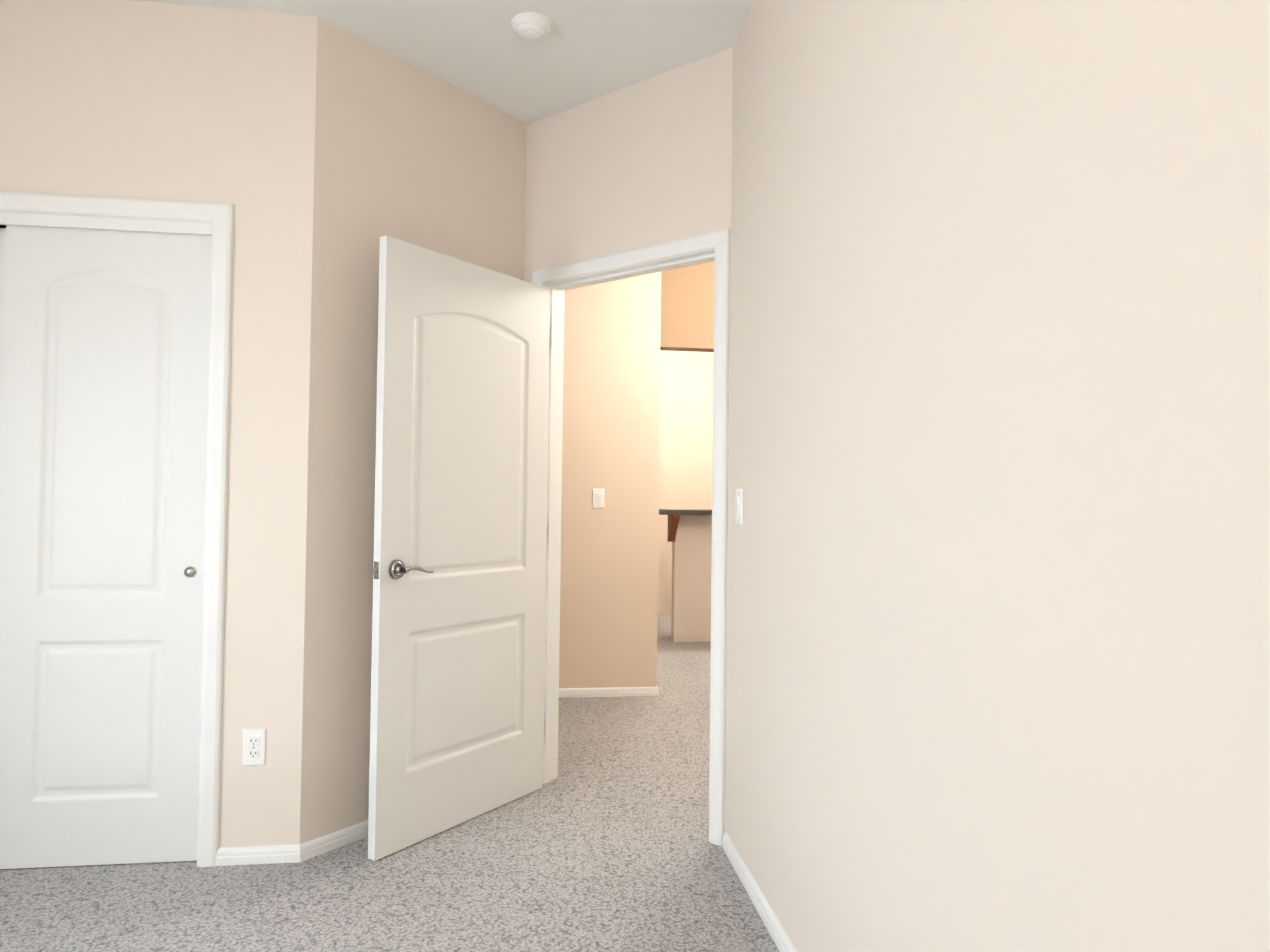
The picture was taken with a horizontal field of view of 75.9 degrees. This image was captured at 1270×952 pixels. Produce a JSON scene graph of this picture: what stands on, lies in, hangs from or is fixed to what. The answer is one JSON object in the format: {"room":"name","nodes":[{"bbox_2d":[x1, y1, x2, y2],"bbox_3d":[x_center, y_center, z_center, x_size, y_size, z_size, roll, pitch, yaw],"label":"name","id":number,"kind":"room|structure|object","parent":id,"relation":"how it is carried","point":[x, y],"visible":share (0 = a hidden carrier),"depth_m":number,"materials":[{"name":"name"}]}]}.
{"room":"empty bedroom","nodes":[
{"label":"empty bedroom","id":0,"kind":"room"},
{"bbox_2d":[0,0,316,847],"bbox_3d":[-1.965,0.350,2.569,1.800,3.740,0.120,1,-1,-7],"label":"wall","id":1,"kind":"structure","parent":0,"point":[126,98],"depth_m":2.61,"materials":[{"name":"beige paint"}]},
{"bbox_2d":[0,228,5,413],"bbox_3d":[-2.262,0.210,2.553,0.614,2.003,0.035,1,-1,-7],"label":"closet door leaf","id":2,"kind":"structure","parent":1,"relation":"in","point":[2,251],"depth_m":2.58,"materials":[{"name":"white paint"}]},
{"bbox_2d":[0,225,211,868],"bbox_3d":[-1.684,0.218,2.588,0.614,2.003,0.035,1,-1,-7],"label":"closet door leaf","id":3,"kind":"structure","parent":1,"relation":"in","point":[104,402],"depth_m":2.57,"materials":[{"name":"white paint"}]},
{"bbox_2d":[184,566,195,577],"bbox_3d":[-1.423,0.307,2.601,0.035,0.035,0.005,1,-1,-7],"label":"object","id":4,"kind":"structure","parent":3,"relation":"attached to","point":[190,571],"depth_m":2.60,"materials":[{"name":"silver metal"}]},
{"bbox_2d":[0,211,211,836],"bbox_3d":[-1.973,0.191,2.571,1.236,2.058,0.120,1,-1,-7],"label":"door frame","id":5,"kind":"structure","parent":1,"relation":"attached to","point":[102,222],"depth_m":2.58,"materials":[{"name":"white paint"}]},
{"bbox_2d":[0,191,233,866],"bbox_3d":[-1.964,0.166,2.504,1.328,2.104,0.017,1,-1,-7],"label":"trim","id":6,"kind":"structure","parent":1,"relation":"attached to","point":[219,216],"depth_m":2.58,"materials":[{"name":"white paint"}]},
{"bbox_2d":[242,728,265,765],"bbox_3d":[-1.214,0.865,2.592,0.070,0.115,0.009,1,-1,-7],"label":"electrical outlet","id":7,"kind":"object","parent":1,"relation":"attached to","point":[254,747],"visible":1,"depth_m":2.59,"materials":[{"name":"white plastic"}]},
{"bbox_2d":[216,820,367,865],"bbox_3d":[-0.886,1.217,2.968,0.966,0.051,0.694,1,-1,-7],"label":"baseboard","id":8,"kind":"structure","parent":1,"relation":"attached to","point":[247,855],"depth_m":2.59,"materials":[{"name":"white paint"}]},
{"bbox_2d":[0,615,779,951],"bbox_3d":[-0.643,1.312,3.262,4.910,0.120,9.870,1,-1,-7],"label":"floor","id":9,"kind":"structure","parent":0,"point":[600,843],"depth_m":2.46,"materials":[{"name":"carpet"}]},
{"bbox_2d":[659,509,711,641],"bbox_3d":[0.699,0.811,6.653,1.100,1.070,0.520,1,-1,-7],"label":"bar","id":10,"kind":"object","parent":9,"relation":"on","point":[690,534],"visible":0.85,"depth_m":6.58,"materials":[{"name":"beige paint"}]},
{"bbox_2d":[300,17,526,843],"bbox_3d":[-0.802,-0.125,3.072,0.120,2.740,1.002,0,-2,38],"label":"wall","id":11,"kind":"structure","parent":0,"point":[407,152],"depth_m":2.78,"materials":[{"name":"beige paint"}]},
{"bbox_2d":[128,0,753,123],"bbox_3d":[-0.609,-1.547,3.328,4.910,0.120,9.870,1,-1,-7],"label":"ceiling","id":12,"kind":"structure","parent":0,"point":[585,51],"depth_m":2.78,"materials":[{"name":"white paint"}]},
{"bbox_2d":[511,12,553,41],"bbox_3d":[-0.341,-1.478,2.701,0.140,0.041,0.140,1,-1,-7],"label":"smoke detector","id":13,"kind":"object","parent":12,"relation":"attached to","point":[532,27],"visible":1,"depth_m":2.67,"materials":[{"name":"white plastic"}]},
{"bbox_2d":[524,47,732,832],"bbox_3d":[-0.045,0.386,3.131,1.004,3.740,0.120,0,-2,38],"label":"wall","id":14,"kind":"structure","parent":0,"point":[645,163],"depth_m":3.07,"materials":[{"name":"beige paint"}]},
{"bbox_2d":[368,236,549,860],"bbox_3d":[-0.604,0.235,2.966,0.035,2.013,0.813,0,-2,35],"label":"door leaf","id":15,"kind":"structure","parent":14,"relation":"in","point":[457,686],"depth_m":2.89,"materials":[{"name":"white paint"}]},
{"bbox_2d":[373,559,433,578],"bbox_3d":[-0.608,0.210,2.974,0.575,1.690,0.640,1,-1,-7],"label":"door handle","id":16,"kind":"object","parent":15,"relation":"attached to","point":[397,569],"depth_m":2.65,"materials":[{"name":"silver metal"}]},
{"bbox_2d":[532,229,729,845],"bbox_3d":[-0.023,0.203,3.120,0.946,2.106,0.152,0,-2,38],"label":"door frame","id":17,"kind":"structure","parent":14,"relation":"attached to","point":[719,241],"depth_m":2.97,"materials":[{"name":"white paint"}]},
{"bbox_2d":[559,261,713,687],"bbox_3d":[-0.796,-0.086,4.780,4.620,2.740,0.120,1,-1,-7],"label":"wall","id":18,"kind":"structure","parent":0,"point":[609,550],"depth_m":4.81,"materials":[{"name":"beige paint"}]},
{"bbox_2d":[592,489,603,507],"bbox_3d":[-0.215,0.132,4.785,0.070,0.115,0.013,1,-1,-7],"label":"light switch","id":19,"kind":"object","parent":18,"relation":"attached to","point":[597,498],"visible":1,"depth_m":4.78,"materials":[{"name":"white plastic"}]},
{"bbox_2d":[559,687,658,697],"bbox_3d":[-1.385,1.250,4.667,3.064,0.051,0.134,1,-1,-7],"label":"baseboard","id":20,"kind":"structure","parent":18,"relation":"attached to","point":[605,692],"depth_m":4.76,"materials":[{"name":"white paint"}]},
{"bbox_2d":[657,350,713,614],"bbox_3d":[-1.152,-0.018,7.940,4.740,2.740,0.120,1,-1,-7],"label":"wall","id":21,"kind":"structure","parent":0,"point":[686,433],"depth_m":8.10,"materials":[{"name":"beige paint"}]},
{"bbox_2d":[725,0,1269,951],"bbox_3d":[0.651,-0.160,0.755,0.120,2.740,4.220,1,-1,-7],"label":"wall","id":22,"kind":"structure","parent":0,"point":[999,578],"depth_m":1.18,"materials":[{"name":"beige paint"}]},
{"bbox_2d":[735,489,742,524],"bbox_3d":[0.334,0.099,2.635,0.013,0.115,0.070,1,-1,-7],"label":"light switch","id":23,"kind":"object","parent":22,"relation":"attached to","point":[739,506],"visible":0.98,"depth_m":2.62,"materials":[{"name":"white plastic"}]},
{"bbox_2d":[722,832,796,951],"bbox_3d":[0.571,1.183,0.700,0.014,0.051,4.128,1,-1,-7],"label":"baseboard","id":24,"kind":"structure","parent":22,"relation":"attached to","point":[778,934],"depth_m":2.30,"materials":[{"name":"white paint"}]}
]}

